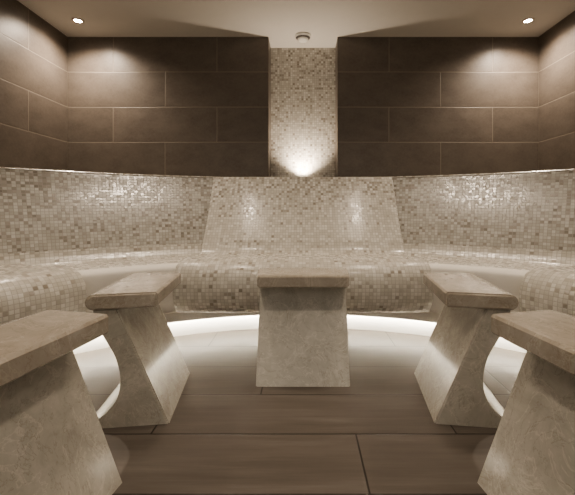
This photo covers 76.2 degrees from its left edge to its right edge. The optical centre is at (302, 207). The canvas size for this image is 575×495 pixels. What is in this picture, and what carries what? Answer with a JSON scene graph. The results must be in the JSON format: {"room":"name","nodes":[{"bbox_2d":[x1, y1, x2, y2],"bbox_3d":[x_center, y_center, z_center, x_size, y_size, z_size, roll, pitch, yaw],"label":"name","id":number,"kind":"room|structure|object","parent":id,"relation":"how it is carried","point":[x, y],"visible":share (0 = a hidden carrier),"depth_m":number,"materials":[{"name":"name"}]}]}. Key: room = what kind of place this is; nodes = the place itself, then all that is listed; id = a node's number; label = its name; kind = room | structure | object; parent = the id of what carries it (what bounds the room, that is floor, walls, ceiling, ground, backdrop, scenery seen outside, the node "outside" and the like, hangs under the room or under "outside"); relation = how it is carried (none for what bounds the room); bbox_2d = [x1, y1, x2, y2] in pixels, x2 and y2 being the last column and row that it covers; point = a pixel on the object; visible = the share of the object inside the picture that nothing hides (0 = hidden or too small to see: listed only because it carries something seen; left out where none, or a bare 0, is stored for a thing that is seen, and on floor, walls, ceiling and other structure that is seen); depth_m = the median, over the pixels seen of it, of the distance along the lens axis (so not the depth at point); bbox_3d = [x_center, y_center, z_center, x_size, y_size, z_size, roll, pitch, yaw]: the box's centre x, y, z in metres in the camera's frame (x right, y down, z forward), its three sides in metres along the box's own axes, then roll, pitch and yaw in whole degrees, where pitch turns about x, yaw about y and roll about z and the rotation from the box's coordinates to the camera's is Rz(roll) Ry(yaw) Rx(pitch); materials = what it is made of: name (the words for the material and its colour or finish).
{"room":"spa","nodes":[
{"label":"spa","id":0,"kind":"room"},
{"bbox_2d":[0,0,67,170],"bbox_3d":[-2.320,-0.400,1.185,0.100,2.500,5.370,0,0,0],"label":"wall","id":1,"kind":"structure","parent":0,"point":[33,53],"depth_m":3.05,"materials":[{"name":"tile"}]},
{"bbox_2d":[18,0,574,47],"bbox_3d":[0.000,-1.700,1.235,4.740,0.100,5.470,0,0,0],"label":"ceiling","id":2,"kind":"structure","parent":0,"point":[278,20],"depth_m":3.19,"materials":[{"name":"paint"}]},
{"bbox_2d":[71,18,83,23],"bbox_3d":[-1.980,-1.646,3.220,0.096,0.009,0.096,0,0,0],"label":"recessed light","id":3,"kind":"object","parent":2,"relation":"in","point":[77,20],"depth_m":3.22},
{"bbox_2d":[295,32,310,42],"bbox_3d":[0.000,-1.621,3.500,0.150,0.058,0.150,0,0,0],"label":"smoke detector","id":4,"kind":"object","parent":2,"relation":"attached to","point":[302,37],"visible":1,"depth_m":3.46,"materials":[{"name":"white plastic"}]},
{"bbox_2d":[522,18,534,23],"bbox_3d":[1.980,-1.646,3.220,0.096,0.009,0.096,0,0,0],"label":"recessed light","id":5,"kind":"object","parent":2,"relation":"in","point":[528,20],"depth_m":3.22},
{"bbox_2d":[74,329,525,494],"bbox_3d":[0.000,0.900,1.185,4.540,0.100,5.370,0,0,0],"label":"floor","id":6,"kind":"structure","parent":0,"point":[225,434],"depth_m":1.38,"materials":[{"name":"brown tile"}]},
{"bbox_2d":[0,310,121,494],"bbox_3d":[-0.748,0.590,0.937,0.320,0.520,0.494,0,0,8],"label":"stool","id":7,"kind":"object","parent":6,"relation":"on","point":[53,441],"visible":1,"depth_m":0.99,"materials":[{"name":"beige stone"}]},
{"bbox_2d":[85,272,189,427],"bbox_3d":[-0.714,0.590,1.645,0.320,0.520,0.494,0,0,-7],"label":"stool","id":8,"kind":"object","parent":6,"relation":"on","point":[154,373],"visible":0.91,"depth_m":1.45,"materials":[{"name":"beige stone"}]},
{"bbox_2d":[0,167,574,353],"bbox_3d":[0.000,0.293,1.804,4.516,1.115,3.433,0,0,0],"label":"bench","id":9,"kind":"object","parent":6,"relation":"on","point":[66,237],"visible":0.9,"depth_m":2.51,"materials":[{"name":"beige tile"}]},
{"bbox_2d":[256,268,349,386],"bbox_3d":[0.000,0.590,1.900,0.494,0.520,0.320,0,0,0],"label":"stool","id":10,"kind":"object","parent":6,"relation":"on","point":[303,329],"visible":1,"depth_m":1.82,"materials":[{"name":"beige stone"}]},
{"bbox_2d":[414,272,518,427],"bbox_3d":[0.704,0.590,1.645,0.320,0.520,0.494,0,0,7],"label":"stool","id":11,"kind":"object","parent":6,"relation":"on","point":[449,372],"visible":0.91,"depth_m":1.45,"materials":[{"name":"beige stone"}]},
{"bbox_2d":[477,310,574,494],"bbox_3d":[0.728,0.590,0.937,0.320,0.520,0.494,0,0,-8],"label":"stool","id":12,"kind":"object","parent":6,"relation":"on","point":[532,450],"visible":1,"depth_m":1.02,"materials":[{"name":"beige stone"}]},
{"bbox_2d":[68,37,537,176],"bbox_3d":[0.000,-0.400,3.700,4.540,2.500,0.340,0,0,0],"label":"wall","id":13,"kind":"structure","parent":0,"point":[181,106],"depth_m":3.53,"materials":[{"name":"tile"}]},
{"bbox_2d":[271,48,334,176],"bbox_3d":[0.000,-0.400,3.820,0.666,2.500,0.100,0,0,0],"label":"wall niche","id":14,"kind":"object","parent":13,"relation":"in","point":[302,79],"visible":0.57,"depth_m":3.77,"materials":[{"name":"tile"}]},
{"bbox_2d":[538,11,574,170],"bbox_3d":[2.320,-0.400,1.185,0.100,2.500,5.370,0,0,0],"label":"wall","id":15,"kind":"structure","parent":0,"point":[556,46],"depth_m":3.28,"materials":[{"name":"tile"}]}
]}

